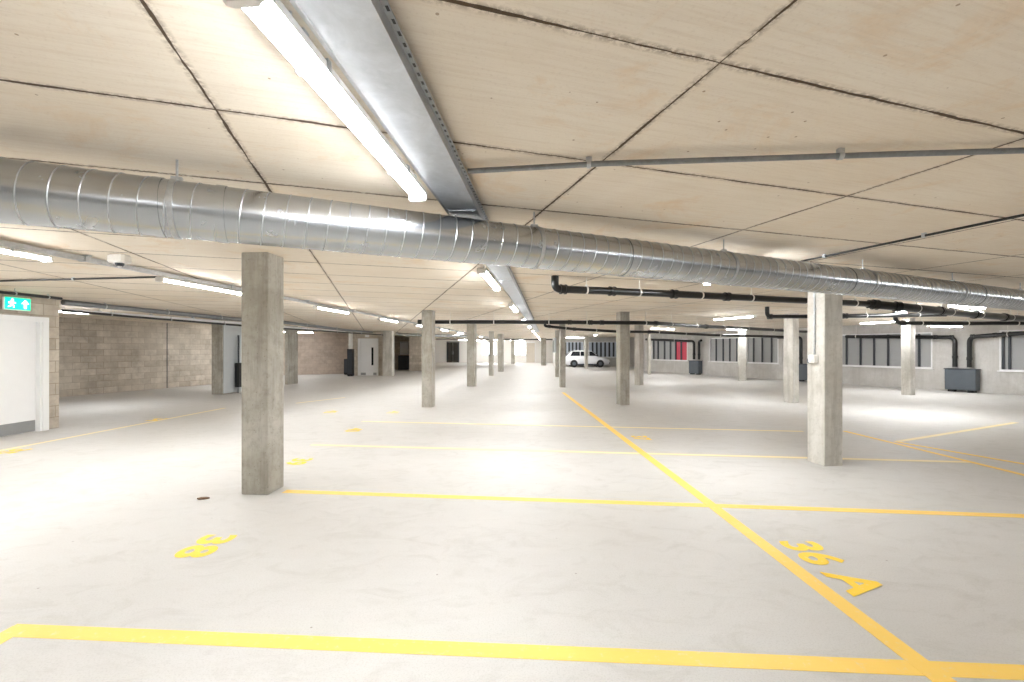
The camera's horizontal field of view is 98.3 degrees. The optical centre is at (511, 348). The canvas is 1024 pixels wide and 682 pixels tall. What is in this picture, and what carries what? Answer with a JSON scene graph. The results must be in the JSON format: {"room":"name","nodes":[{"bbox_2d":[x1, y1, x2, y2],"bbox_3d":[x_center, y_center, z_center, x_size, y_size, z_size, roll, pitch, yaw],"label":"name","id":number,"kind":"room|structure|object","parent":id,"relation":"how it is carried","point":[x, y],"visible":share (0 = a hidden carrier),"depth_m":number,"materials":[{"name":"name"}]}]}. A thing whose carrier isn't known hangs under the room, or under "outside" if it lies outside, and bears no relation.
{"room":"parking garage","nodes":[
{"label":"parking garage","id":0,"kind":"room"},
{"bbox_2d":[0,290,58,428],"bbox_3d":[-8.905,0.255,1.293,0.250,2.530,14.586,0,0,0],"label":"wall","id":1,"kind":"structure","parent":0,"point":[40,307],"depth_m":8.45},
{"bbox_2d":[2,296,30,311],"bbox_3d":[-8.739,-0.795,7.801,0.092,0.235,0.423,0,0,0],"label":"exit sign","id":2,"kind":"object","parent":1,"relation":"attached to","point":[8,302],"visible":1,"depth_m":7.78,"materials":[{"name":"green plastic"}]},
{"bbox_2d":[0,314,48,436],"bbox_3d":[-8.769,0.465,7.661,0.162,2.110,1.331,0,0,0],"label":"door","id":3,"kind":"structure","parent":1,"relation":"in","point":[24,340],"depth_m":7.98,"materials":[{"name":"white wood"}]},
{"bbox_2d":[59,317,211,396],"bbox_3d":[-14.166,0.255,14.979,0.220,2.530,13.152,0,0,15],"label":"wall","id":4,"kind":"structure","parent":0,"point":[97,356],"depth_m":15.97,"materials":[{"name":"brick"}]},
{"bbox_2d":[167,323,167,387],"bbox_3d":[-13.436,0.255,17.256,0.008,2.530,0.030,0,0,15],"label":"trim","id":5,"kind":"structure","parent":4,"relation":"attached to","point":[167,323],"depth_m":17.27,"materials":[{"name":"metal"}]},
{"bbox_2d":[284,332,348,374],"bbox_3d":[-11.606,0.255,26.815,5.694,2.530,0.220,0,0,-31],"label":"brick wall","id":6,"kind":"structure","parent":0,"point":[318,352],"depth_m":26.75,"materials":[{"name":"brick"}]},
{"bbox_2d":[353,331,382,375],"bbox_3d":[-8.150,0.255,25.450,1.900,2.530,0.300,0,0,0],"label":"wall","id":7,"kind":"structure","parent":0,"point":[355,336],"depth_m":25.30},
{"bbox_2d":[358,338,377,375],"bbox_3d":[-8.210,0.458,25.310,1.160,2.125,0.120,0,0,0],"label":"door","id":8,"kind":"structure","parent":7,"relation":"in","point":[367,347],"depth_m":25.30,"materials":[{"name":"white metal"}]},
{"bbox_2d":[394,336,408,368],"bbox_3d":[-8.100,0.255,33.310,2.000,2.530,0.220,0,0,0],"label":"wall","id":9,"kind":"structure","parent":0,"point":[397,339],"depth_m":33.20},
{"bbox_2d":[400,341,408,354],"bbox_3d":[-8.055,-0.056,33.114,0.628,1.009,0.091,0,0,0],"label":"wall panel","id":10,"kind":"object","parent":9,"relation":"attached to","point":[404,345],"visible":0.94,"depth_m":33.08,"materials":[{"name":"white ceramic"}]},
{"bbox_2d":[409,336,421,370],"bbox_3d":[-6.350,0.255,30.710,1.500,2.530,0.220,0,0,0],"label":"wall","id":11,"kind":"structure","parent":0,"point":[415,342],"depth_m":30.60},
{"bbox_2d":[435,340,552,361],"bbox_3d":[-1.550,0.255,50.110,16.300,2.530,0.220,0,0,0],"label":"wall","id":12,"kind":"structure","parent":0,"point":[440,345],"depth_m":50.00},
{"bbox_2d":[447,342,458,361],"bbox_3d":[-6.659,0.350,49.948,1.400,2.340,0.124,0,0,0],"label":"door","id":13,"kind":"structure","parent":12,"relation":"in","point":[452,348],"depth_m":49.93,"materials":[{"name":"metal"}]},
{"bbox_2d":[482,342,495,354],"bbox_3d":[-2.568,-0.040,50.020,1.717,1.480,0.180,0,0,0],"label":"window","id":14,"kind":"structure","parent":12,"relation":"in","point":[485,345],"depth_m":50.06,"materials":[{"name":"white glass"}]},
{"bbox_2d":[515,342,524,354],"bbox_3d":[0.903,-0.040,50.020,1.547,1.480,0.180,0,0,0],"label":"window","id":15,"kind":"structure","parent":12,"relation":"in","point":[519,346],"depth_m":50.06,"materials":[{"name":"white glass"}]},
{"bbox_2d":[525,342,535,361],"bbox_3d":[2.088,0.372,49.970,1.130,2.295,0.080,0,0,0],"label":"door","id":16,"kind":"structure","parent":12,"relation":"in","point":[530,347],"depth_m":49.94,"materials":[{"name":"beige paint"}]},
{"bbox_2d":[0,362,1023,681],"bbox_3d":[4.000,1.620,22.000,64.000,0.200,62.000,0,0,0],"label":"floor","id":17,"kind":"structure","parent":0,"point":[93,526],"depth_m":3.65,"materials":[{"name":"concrete"}]},
{"bbox_2d":[0,449,29,453],"bbox_3d":[-7.410,1.517,6.578,0.280,0.001,0.344,0,0,0],"label":"painted number","id":18,"kind":"object","parent":17,"relation":"on","point":[12,449],"depth_m":6.62,"materials":[{"name":"yellow paint"}]},
{"bbox_2d":[0,626,30,643],"bbox_3d":[-2.675,1.519,1.104,0.105,0.002,2.650,0,0,0],"label":"painted line","id":19,"kind":"object","parent":17,"relation":"on","point":[7,634],"visible":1,"depth_m":2.37,"materials":[{"name":"yellow paint"}]},
{"bbox_2d":[0,408,223,450],"bbox_3d":[-7.544,1.519,8.686,0.085,0.002,5.462,0,0,3],"label":"painted line","id":20,"kind":"object","parent":17,"relation":"on","point":[220,408],"visible":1,"depth_m":8.06,"materials":[{"name":"yellow paint"}]},
{"bbox_2d":[174,535,236,557],"bbox_3d":[-2.362,1.517,3.420,0.275,0.001,0.401,0,0,0],"label":"painted number","id":21,"kind":"object","parent":17,"relation":"on","point":[198,548],"depth_m":3.38,"materials":[{"name":"yellow paint"}]},
{"bbox_2d":[212,319,241,393],"bbox_3d":[-9.816,0.255,15.266,0.424,2.530,0.904,0,0,5],"label":"concrete pier","id":22,"kind":"object","parent":17,"relation":"on","point":[224,337],"visible":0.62,"depth_m":14.90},
{"bbox_2d":[235,335,241,392],"bbox_3d":[-9.488,0.520,15.400,0.160,2.000,0.220,0,0,5],"label":"box","id":23,"kind":"object","parent":17,"relation":"on","point":[238,366],"visible":0.89,"depth_m":15.31,"materials":[{"name":"black metal"}]},
{"bbox_2d":[242,252,283,494],"bbox_3d":[-2.679,0.255,4.769,0.289,2.530,0.295,0,0,4],"label":"concrete column","id":24,"kind":"structure","parent":17,"relation":"on","point":[262,272],"depth_m":4.63,"materials":[{"name":"concrete"}]},
{"bbox_2d":[285,325,297,384],"bbox_3d":[-9.581,0.255,19.245,0.149,2.530,0.758,0,0,5],"label":"concrete pier","id":25,"kind":"object","parent":17,"relation":"on","point":[291,336],"visible":0.97,"depth_m":19.12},
{"bbox_2d":[286,458,312,464],"bbox_3d":[-2.880,1.517,5.977,0.280,0.001,0.347,0,0,0],"label":"painted number","id":26,"kind":"object","parent":17,"relation":"on","point":[302,461],"depth_m":5.97,"materials":[{"name":"yellow paint"}]},
{"bbox_2d":[344,359,346,374],"bbox_3d":[-9.766,1.054,26.144,0.211,0.933,0.312,0,0,0],"label":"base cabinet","id":27,"kind":"object","parent":17,"relation":"on","point":[345,360],"visible":0.6,"depth_m":25.98,"materials":[{"name":"black metal"}]},
{"bbox_2d":[347,349,353,375],"bbox_3d":[-9.013,0.760,24.744,0.300,1.520,0.312,0,0,0],"label":"cabinet","id":28,"kind":"object","parent":17,"relation":"on","point":[350,352],"visible":0.96,"depth_m":24.59,"materials":[{"name":"black metal"}]},
{"bbox_2d":[348,333,352,348],"bbox_3d":[-9.069,-0.495,24.900,0.250,1.030,0.254,0,0,0],"label":"vent pipe","id":29,"kind":"object","parent":28,"relation":"on","point":[350,344],"visible":0.93,"depth_m":24.80,"materials":[{"name":"white plastic"}]},
{"bbox_2d":[383,331,393,375],"bbox_3d":[-6.950,0.255,24.950,0.500,2.530,0.550,0,0,0],"label":"wall pier","id":30,"kind":"object","parent":17,"relation":"on","point":[388,336],"visible":0.86,"depth_m":24.67,"materials":[{"name":"concrete"}]},
{"bbox_2d":[398,355,408,369],"bbox_3d":[-7.911,0.999,32.840,0.957,1.042,0.520,0,0,0],"label":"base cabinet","id":31,"kind":"object","parent":17,"relation":"on","point":[403,360],"visible":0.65,"depth_m":32.58,"materials":[{"name":"black metal"}]},
{"bbox_2d":[422,310,434,406],"bbox_3d":[-2.200,0.255,11.669,0.275,2.530,0.278,0,0,9],"label":"concrete column","id":32,"kind":"structure","parent":17,"relation":"on","point":[428,316],"depth_m":11.54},
{"bbox_2d":[467,324,476,386],"bbox_3d":[-1.645,0.255,18.100,0.314,2.530,0.320,0,0,13],"label":"concrete column","id":33,"kind":"structure","parent":17,"relation":"on","point":[471,328],"depth_m":17.95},
{"bbox_2d":[489,331,493,375],"bbox_3d":[-1.183,0.255,25.268,0.224,2.530,0.228,0,0,18],"label":"concrete column","id":34,"kind":"structure","parent":17,"relation":"on","point":[491,333],"depth_m":25.16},
{"bbox_2d":[498,334,503,371],"bbox_3d":[-0.751,0.255,29.731,0.314,2.530,0.311,0,0,19],"label":"concrete column","id":35,"kind":"structure","parent":17,"relation":"on","point":[500,336],"depth_m":29.59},
{"bbox_2d":[511,340,514,363],"bbox_3d":[0.102,0.255,45.098,0.334,2.530,0.344,0,0,14],"label":"concrete column","id":36,"kind":"structure","parent":17,"relation":"on","point":[512,341],"depth_m":44.95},
{"bbox_2d":[14,624,1023,679],"bbox_3d":[0.863,1.519,2.176,7.213,0.002,0.105,0,0,4],"label":"painted line","id":37,"kind":"object","parent":17,"relation":"on","point":[329,643],"visible":1,"depth_m":2.22,"materials":[{"name":"yellow paint"}]},
{"bbox_2d":[541,338,545,364],"bbox_3d":[2.929,0.255,41.055,0.359,2.530,0.360,0,0,30],"label":"concrete column","id":38,"kind":"structure","parent":17,"relation":"on","point":[543,340],"depth_m":40.91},
{"bbox_2d":[555,330,558,376],"bbox_3d":[2.459,0.255,24.157,0.175,2.530,0.177,0,0,-16],"label":"concrete column","id":39,"kind":"structure","parent":17,"relation":"on","point":[556,331],"depth_m":24.07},
{"bbox_2d":[552,338,555,352],"bbox_3d":[2.303,-0.200,24.113,0.131,0.800,0.260,0,0,-16],"label":"meter box","id":40,"kind":"object","parent":39,"relation":"attached to","point":[553,339],"visible":1,"depth_m":23.99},
{"bbox_2d":[559,324,565,386],"bbox_3d":[1.999,0.255,17.613,0.217,2.530,0.226,0,0,-6],"label":"concrete column","id":41,"kind":"structure","parent":17,"relation":"on","point":[562,332],"depth_m":17.50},
{"bbox_2d":[361,421,803,431],"bbox_3d":[1.109,1.519,8.736,8.592,0.002,0.090,0,0,8],"label":"painted line","id":42,"kind":"object","parent":17,"relation":"on","point":[361,421],"visible":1,"depth_m":8.68,"materials":[{"name":"yellow paint"}]},
{"bbox_2d":[584,336,587,368],"bbox_3d":[5.777,0.255,34.495,0.242,2.530,0.244,0,0,-9],"label":"concrete column","id":43,"kind":"structure","parent":17,"relation":"on","point":[585,337],"depth_m":34.37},
{"bbox_2d":[566,350,609,366],"bbox_3d":[6.245,0.810,37.450,3.830,1.420,1.880,0,0,0],"label":"car","id":44,"kind":"object","parent":17,"relation":"on","point":[574,358],"visible":0.88,"depth_m":36.65,"materials":[{"name":"white paint"}]},
{"bbox_2d":[616,312,629,404],"bbox_3d":[3.039,0.255,12.140,0.271,2.530,0.274,0,0,-10],"label":"concrete column","id":45,"kind":"structure","parent":17,"relation":"on","point":[622,331],"depth_m":12.01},
{"bbox_2d":[635,325,642,384],"bbox_3d":[5.416,0.255,18.892,0.266,2.530,0.271,0,0,-36],"label":"concrete column","id":46,"kind":"structure","parent":17,"relation":"on","point":[638,336],"depth_m":18.78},
{"bbox_2d":[311,444,969,462],"bbox_3d":[1.500,1.519,6.489,9.441,0.002,0.095,0,0,7],"label":"painted line","id":47,"kind":"object","parent":17,"relation":"on","point":[312,444],"visible":1,"depth_m":6.44,"materials":[{"name":"yellow paint"}]},
{"bbox_2d":[647,333,650,373],"bbox_3d":[8.205,0.255,26.494,0.154,2.530,0.151,0,0,-10],"label":"concrete column","id":48,"kind":"structure","parent":17,"relation":"on","point":[648,335],"depth_m":26.43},
{"bbox_2d":[282,490,1023,517],"bbox_3d":[3.242,1.519,4.172,11.399,0.002,0.100,0,0,6],"label":"painted line","id":49,"kind":"object","parent":17,"relation":"on","point":[286,491],"visible":1,"depth_m":4.35,"materials":[{"name":"yellow paint"}]},
{"bbox_2d":[688,360,701,374],"bbox_3d":[10.953,1.107,26.442,0.370,0.827,0.760,0,0,-25],"label":"box","id":50,"kind":"object","parent":17,"relation":"on","point":[695,367],"visible":0.99,"depth_m":26.22,"materials":[{"name":"grey metal"}]},
{"bbox_2d":[645,338,695,358],"bbox_3d":[10.032,-0.195,28.323,0.183,1.630,4.237,0,0,-25],"label":"drain pipe","id":51,"kind":"object","parent":50,"relation":"on","point":[671,340],"visible":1,"depth_m":27.49,"materials":[{"name":"black plastic"}]},
{"bbox_2d":[698,339,701,359],"bbox_3d":[11.035,0.025,26.029,0.171,1.190,0.400,0,0,0],"label":"drain pipe","id":52,"kind":"object","parent":50,"relation":"on","point":[700,340],"visible":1,"depth_m":26.07,"materials":[{"name":"black plastic"}]},
{"bbox_2d":[738,330,745,380],"bbox_3d":[10.960,0.255,21.110,0.360,2.530,0.122,0,0,-2],"label":"concrete column","id":53,"kind":"structure","parent":17,"relation":"on","point":[741,340],"depth_m":21.05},
{"bbox_2d":[561,392,956,681],"bbox_3d":[1.882,1.519,8.499,0.110,0.003,13.962,0,0,-1],"label":"painted line","id":54,"kind":"object","parent":17,"relation":"on","point":[932,672],"visible":1,"depth_m":2.83,"materials":[{"name":"yellow paint"}]},
{"bbox_2d":[784,313,798,402],"bbox_3d":[7.974,0.255,12.651,0.275,2.530,0.270,0,0,-26],"label":"concrete column","id":55,"kind":"structure","parent":17,"relation":"on","point":[791,326],"depth_m":12.56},
{"bbox_2d":[799,364,806,381],"bbox_3d":[13.653,1.107,20.572,0.370,0.827,0.640,0,0,-25],"label":"box","id":56,"kind":"object","parent":17,"relation":"on","point":[802,367],"visible":0.35,"depth_m":20.54,"materials":[{"name":"grey metal"}]},
{"bbox_2d":[777,336,802,363],"bbox_3d":[13.348,0.037,21.254,0.173,1.365,1.209,0,0,-24],"label":"drain pipe","id":57,"kind":"object","parent":56,"relation":"on","point":[800,338],"visible":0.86,"depth_m":20.74,"materials":[{"name":"black plastic"}]},
{"bbox_2d":[807,292,841,465],"bbox_3d":[4.157,0.255,5.889,0.275,2.530,0.278,0,0,-9],"label":"concrete column","id":58,"kind":"structure","parent":17,"relation":"on","point":[824,377],"depth_m":5.77,"materials":[{"name":"concrete"}]},
{"bbox_2d":[807,293,817,362],"bbox_3d":[3.982,-0.405,5.884,0.077,1.190,0.142,0,0,-9],"label":"conduit","id":59,"kind":"object","parent":58,"relation":"attached to","point":[813,358],"visible":0.72,"depth_m":5.86,"materials":[{"name":"white plastic"}]},
{"bbox_2d":[779,541,881,596],"bbox_3d":[2.240,1.517,3.106,0.300,0.001,0.788,0,0,0],"label":"painted number","id":60,"kind":"object","parent":17,"relation":"on","point":[868,585],"depth_m":3.14,"materials":[{"name":"yellow paint"}]},
{"bbox_2d":[901,318,914,394],"bbox_3d":[13.132,0.255,14.685,0.268,2.530,0.264,0,0,-22],"label":"concrete column","id":61,"kind":"structure","parent":17,"relation":"on","point":[907,331],"depth_m":14.59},
{"bbox_2d":[844,431,1023,475],"bbox_3d":[6.171,1.519,6.061,0.090,0.002,4.302,0,0,0],"label":"painted line","id":62,"kind":"object","parent":17,"relation":"on","point":[844,431],"visible":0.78,"depth_m":6.32,"materials":[{"name":"yellow paint"}]},
{"bbox_2d":[894,422,1016,441],"bbox_3d":[8.356,1.519,8.209,4.551,0.002,0.090,0,0,-25],"label":"painted line","id":63,"kind":"object","parent":17,"relation":"on","point":[928,436],"visible":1,"depth_m":8.06,"materials":[{"name":"yellow paint"}]},
{"bbox_2d":[897,442,1023,464],"bbox_3d":[6.720,1.519,5.995,0.090,0.002,2.664,0,0,-19],"label":"painted line","id":64,"kind":"object","parent":17,"relation":"on","point":[897,442],"visible":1,"depth_m":6.43,"materials":[{"name":"yellow paint"}]},
{"bbox_2d":[944,368,980,392],"bbox_3d":[15.911,1.107,15.663,0.370,0.827,0.860,0,0,-25],"label":"box","id":65,"kind":"object","parent":17,"relation":"on","point":[956,379],"visible":0.98,"depth_m":15.52,"materials":[{"name":"grey metal"}]},
{"bbox_2d":[845,334,957,366],"bbox_3d":[15.106,-0.185,17.397,0.175,1.650,3.619,0,0,-25],"label":"drain pipe","id":66,"kind":"object","parent":65,"relation":"on","point":[951,337],"visible":0.88,"depth_m":16.33,"materials":[{"name":"black plastic"}]},
{"bbox_2d":[966,331,1023,366],"bbox_3d":[16.480,-0.185,14.412,0.180,1.650,2.531,0,0,-24],"label":"drain pipe","id":67,"kind":"object","parent":65,"relation":"on","point":[969,358],"visible":0.99,"depth_m":15.22,"materials":[{"name":"black plastic"}]},
{"bbox_2d":[0,0,1023,339],"bbox_3d":[4.000,-1.110,22.000,64.000,0.200,62.000,0,0,0],"label":"ceiling","id":68,"kind":"structure","parent":0,"point":[135,87],"depth_m":2.11,"materials":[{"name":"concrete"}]},
{"bbox_2d":[0,288,62,299],"bbox_3d":[-8.337,-0.949,7.279,0.302,0.122,2.163,0,0,-2],"label":"pipe","id":69,"kind":"object","parent":68,"relation":"hanging from","point":[14,292],"visible":1,"depth_m":7.63,"materials":[{"name":"grey metal"}]},
{"bbox_2d":[0,276,155,281],"bbox_3d":[-6.808,-0.993,6.341,3.942,0.056,0.068,0,0,9],"label":"conduit","id":70,"kind":"object","parent":68,"relation":"attached to","point":[137,277],"visible":0.94,"depth_m":6.22,"materials":[{"name":"black plastic"}]},
{"bbox_2d":[107,254,131,267],"bbox_3d":[-4.208,-0.941,4.750,0.185,0.138,0.130,0,0,0],"label":"detector","id":71,"kind":"object","parent":68,"relation":"attached to","point":[119,260],"visible":1,"depth_m":4.70,"materials":[{"name":"white plastic"}]},
{"bbox_2d":[61,308,345,331],"bbox_3d":[-8.829,-0.909,15.627,0.420,0.202,12.025,0,0,8],"label":"white trunking","id":72,"kind":"object","parent":68,"relation":"hanging from","point":[99,311],"visible":0.48,"depth_m":12.72,"materials":[{"name":"metal"}]},
{"bbox_2d":[61,300,372,332],"bbox_3d":[-8.063,-0.905,16.527,0.654,0.209,15.370,0,0,5],"label":"pipe","id":73,"kind":"object","parent":68,"relation":"hanging from","point":[63,302],"visible":0.83,"depth_m":11.15,"materials":[{"name":"metal"}]},
{"bbox_2d":[61,309,382,335],"bbox_3d":[-8.218,-0.854,16.271,0.341,0.311,14.161,0,0,11],"label":"pipe","id":74,"kind":"object","parent":68,"relation":"hanging from","point":[62,310],"visible":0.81,"depth_m":11.88,"materials":[{"name":"black plastic"}]},
{"bbox_2d":[0,240,488,337],"bbox_3d":[-3.576,-0.976,17.500,0.140,0.068,41.136,0,0,5],"label":"steel trunking","id":75,"kind":"object","parent":68,"relation":"attached to","point":[81,258],"visible":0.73,"depth_m":5.47,"materials":[{"name":"metal"}]},
{"bbox_2d":[0,246,53,262],"bbox_3d":[-4.701,-0.901,3.675,0.114,0.072,1.550,0,0,5],"label":"light","id":76,"kind":"object","parent":75,"relation":"attached to","point":[45,258],"visible":1,"depth_m":4.22,"materials":[{"name":"plastic"}]},
{"bbox_2d":[0,249,49,260],"bbox_3d":[-4.701,-0.893,3.675,0.097,0.029,1.480,0,0,5],"label":"diffuser","id":77,"kind":"object","parent":76,"relation":"attached to","point":[17,252],"depth_m":4.21,"materials":[{"name":"white"}]},
{"bbox_2d":[155,276,241,295],"bbox_3d":[-4.475,-0.901,6.455,0.114,0.072,1.550,0,0,5],"label":"light","id":78,"kind":"object","parent":75,"relation":"attached to","point":[157,278],"visible":0.88,"depth_m":6.24,"materials":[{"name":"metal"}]},
{"bbox_2d":[313,306,348,313],"bbox_3d":[-4.165,-0.901,10.275,0.114,0.072,1.550,0,0,5],"label":"light","id":79,"kind":"object","parent":75,"relation":"attached to","point":[314,307],"visible":1,"depth_m":10.12,"materials":[{"name":"plastic"}]},
{"bbox_2d":[377,317,397,322],"bbox_3d":[-3.872,-0.901,13.875,0.114,0.072,1.550,0,0,5],"label":"light","id":80,"kind":"object","parent":75,"relation":"attached to","point":[378,318],"visible":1,"depth_m":13.68,"materials":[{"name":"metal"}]},
{"bbox_2d":[223,0,426,201],"bbox_3d":[-0.620,-0.942,1.875,0.114,0.136,1.550,0,0,5],"label":"light","id":81,"kind":"object","parent":68,"relation":"hanging from","point":[272,17],"visible":1,"depth_m":1.47,"materials":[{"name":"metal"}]},
{"bbox_2d":[289,0,538,331],"bbox_3d":[0.250,-0.957,9.967,0.239,0.106,28.000,0,0,5],"label":"cable tray","id":82,"kind":"object","parent":68,"relation":"attached to","point":[365,39],"visible":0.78,"depth_m":1.57,"materials":[{"name":"metal"}]},
{"bbox_2d":[396,332,466,336],"bbox_3d":[-4.291,-0.834,24.336,4.070,0.351,0.484,0,0,-14],"label":"pipe","id":83,"kind":"object","parent":68,"relation":"hanging from","point":[397,333],"visible":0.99,"depth_m":24.29,"materials":[{"name":"metal"}]},
{"bbox_2d":[477,265,499,290],"bbox_3d":[-0.292,-0.942,5.905,0.114,0.136,1.550,0,0,5],"label":"light","id":84,"kind":"object","parent":68,"relation":"hanging from","point":[484,272],"visible":1,"depth_m":5.60,"materials":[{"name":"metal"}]},
{"bbox_2d":[481,271,498,289],"bbox_3d":[-0.292,-0.902,5.905,0.097,0.029,1.480,0,0,5],"label":"diffuser","id":85,"kind":"object","parent":84,"relation":"attached to","point":[486,275],"depth_m":5.80,"materials":[{"name":"white"}]},
{"bbox_2d":[445,339,551,339],"bbox_3d":[-1.590,-1.008,44.000,11.921,0.280,0.234,0,0,0],"label":"pipe","id":86,"kind":"object","parent":68,"relation":"hanging from","point":[445,339],"visible":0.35,"depth_m":43.91,"materials":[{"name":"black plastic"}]},
{"bbox_2d":[0,157,1023,310],"bbox_3d":[4.755,-0.799,5.377,29.273,0.421,0.312,0,0,-25],"label":"spiral duct","id":87,"kind":"object","parent":68,"relation":"hanging from","point":[32,193],"visible":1,"depth_m":2.70,"materials":[{"name":"metal"}]},
{"bbox_2d":[508,301,517,312],"bbox_3d":[0.036,-0.942,9.935,0.114,0.136,1.550,0,0,5],"label":"light","id":88,"kind":"object","parent":68,"relation":"hanging from","point":[511,304],"visible":1,"depth_m":9.53,"materials":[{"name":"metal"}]},
{"bbox_2d":[417,313,806,332],"bbox_3d":[5.458,-0.818,14.118,16.363,0.384,2.891,0,0,-23],"label":"drain pipe","id":89,"kind":"object","parent":68,"relation":"hanging from","point":[569,322],"visible":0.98,"depth_m":12.03,"materials":[{"name":"black plastic"}]},
{"bbox_2d":[544,324,783,337],"bbox_3d":[6.973,-0.757,19.127,12.269,0.507,0.823,0,0,-17],"label":"drain pipe","id":90,"kind":"object","parent":68,"relation":"hanging from","point":[545,325],"visible":0.94,"depth_m":18.98,"materials":[{"name":"black plastic"}]},
{"bbox_2d":[551,275,869,306],"bbox_3d":[3.508,-0.880,7.034,6.205,0.259,0.190,0,0,-18],"label":"drain pipe","id":91,"kind":"object","parent":68,"relation":"hanging from","point":[561,289],"visible":0.83,"depth_m":6.64,"materials":[{"name":"black plastic"}]},
{"bbox_2d":[713,313,755,320],"bbox_3d":[6.500,-0.942,13.000,0.114,0.136,1.550,0,0,-17],"label":"light","id":92,"kind":"object","parent":68,"relation":"hanging from","point":[748,315],"visible":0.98,"depth_m":12.90,"materials":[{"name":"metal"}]},
{"bbox_2d":[714,316,752,319],"bbox_3d":[6.500,-0.902,13.000,0.097,0.029,1.480,0,0,-17],"label":"diffuser","id":93,"kind":"object","parent":92,"relation":"attached to","point":[736,317],"depth_m":13.00,"materials":[{"name":"white"}]},
{"bbox_2d":[467,147,1023,173],"bbox_3d":[1.724,-0.980,2.226,3.948,0.060,0.068,0,0,5],"label":"conduit","id":94,"kind":"object","parent":68,"relation":"attached to","point":[840,154],"visible":1,"depth_m":2.25,"materials":[{"name":"metal"}]},
{"bbox_2d":[765,307,946,318],"bbox_3d":[8.174,-0.861,10.578,4.232,0.299,0.168,0,0,1],"label":"drain pipe","id":95,"kind":"object","parent":68,"relation":"hanging from","point":[768,315],"visible":0.84,"depth_m":10.55,"materials":[{"name":"black plastic"}]},
{"bbox_2d":[859,318,910,323],"bbox_3d":[12.600,-0.942,15.000,0.114,0.136,1.550,0,0,-17],"label":"light","id":96,"kind":"object","parent":68,"relation":"hanging from","point":[902,318],"visible":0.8,"depth_m":15.05,"materials":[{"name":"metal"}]},
{"bbox_2d":[801,214,1023,261],"bbox_3d":[3.520,-0.993,4.104,0.079,0.050,3.081,0,0,-16],"label":"conduit","id":97,"kind":"object","parent":68,"relation":"attached to","point":[923,235],"visible":0.94,"depth_m":3.85,"materials":[{"name":"black plastic"}]},
{"bbox_2d":[866,299,1023,321],"bbox_3d":[11.463,-0.831,10.226,11.027,0.358,0.429,0,0,-25],"label":"drain pipe","id":98,"kind":"object","parent":68,"relation":"hanging from","point":[897,306],"visible":0.98,"depth_m":8.64,"materials":[{"name":"black plastic"}]},
{"bbox_2d":[892,311,1023,325],"bbox_3d":[12.788,-0.825,11.893,4.970,0.388,0.196,0,0,3],"label":"drain pipe","id":99,"kind":"object","parent":68,"relation":"hanging from","point":[902,323],"visible":0.93,"depth_m":11.94,"materials":[{"name":"black plastic"}]},
{"bbox_2d":[941,304,985,309],"bbox_3d":[9.750,-0.942,9.550,1.550,0.136,0.114,0,0,-22],"label":"light","id":100,"kind":"object","parent":68,"relation":"hanging from","point":[942,305],"visible":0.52,"depth_m":9.48,"materials":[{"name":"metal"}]},
{"bbox_2d":[948,305,983,308],"bbox_3d":[9.750,-0.902,9.550,1.480,0.029,0.097,0,0,-22],"label":"diffuser","id":101,"kind":"object","parent":100,"relation":"attached to","point":[960,306],"depth_m":9.51,"materials":[{"name":"white"}]},
{"bbox_2d":[566,337,634,365],"bbox_3d":[7.175,0.255,38.810,7.150,2.530,0.220,0,0,0],"label":"wall","id":102,"kind":"structure","parent":0,"point":[590,339],"depth_m":38.70,"materials":[{"name":"concrete"}]},
{"bbox_2d":[566,342,583,353],"bbox_3d":[5.307,0.060,38.720,1.958,1.380,0.180,0,0,0],"label":"window","id":103,"kind":"structure","parent":102,"relation":"in","point":[570,346],"depth_m":38.77,"materials":[{"name":"white glass"}]},
{"bbox_2d":[588,342,615,357],"bbox_3d":[8.146,0.060,38.720,3.006,1.380,0.180,0,0,0],"label":"window","id":104,"kind":"structure","parent":102,"relation":"in","point":[603,349],"depth_m":38.77,"materials":[{"name":"white glass"}]},
{"bbox_2d":[643,335,644,370],"bbox_3d":[10.091,0.255,34.778,0.220,2.530,8.346,0,0,11],"label":"wall","id":105,"kind":"structure","parent":0,"point":[643,335],"depth_m":31.01,"materials":[{"name":"concrete"}]},
{"bbox_2d":[645,319,1023,395],"bbox_3d":[17.681,0.255,12.556,0.220,2.530,40.038,0,0,-25],"label":"wall","id":106,"kind":"structure","parent":0,"point":[985,351],"depth_m":17.54,"materials":[{"name":"concrete"}]},
{"bbox_2d":[651,339,686,360],"bbox_3d":[10.159,0.065,28.695,0.180,1.390,3.226,0,0,-25],"label":"window","id":107,"kind":"structure","parent":106,"relation":"in","point":[660,350],"depth_m":28.71,"materials":[{"name":"white glass"}]},
{"bbox_2d":[709,337,737,362],"bbox_3d":[11.903,0.065,24.903,0.180,1.390,1.991,0,0,-25],"label":"window","id":108,"kind":"structure","parent":106,"relation":"in","point":[723,350],"depth_m":24.93,"materials":[{"name":"white glass"}]},
{"bbox_2d":[746,337,777,363],"bbox_3d":[12.873,0.065,22.793,0.180,1.390,1.847,0,0,-25],"label":"window","id":109,"kind":"structure","parent":106,"relation":"in","point":[759,350],"depth_m":22.83,"materials":[{"name":"white glass"}]},
{"bbox_2d":[842,332,931,368],"bbox_3d":[14.844,0.065,18.508,0.180,1.390,4.351,0,0,-25],"label":"window","id":110,"kind":"structure","parent":106,"relation":"in","point":[856,352],"depth_m":18.09,"materials":[{"name":"white glass"}]},
{"bbox_2d":[997,330,1023,371],"bbox_3d":[16.814,0.065,14.227,0.180,1.390,1.701,0,0,-25],"label":"window","id":111,"kind":"structure","parent":106,"relation":"in","point":[1011,348],"depth_m":14.73,"materials":[{"name":"white glass"}]},
{"bbox_2d":[926,325,962,327],"bbox_3d":[14.270,-0.780,14.600,1.550,0.136,0.114,0,0,-15],"label":"light","id":112,"kind":"object","parent":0,"point":[926,325],"visible":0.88,"depth_m":14.53,"materials":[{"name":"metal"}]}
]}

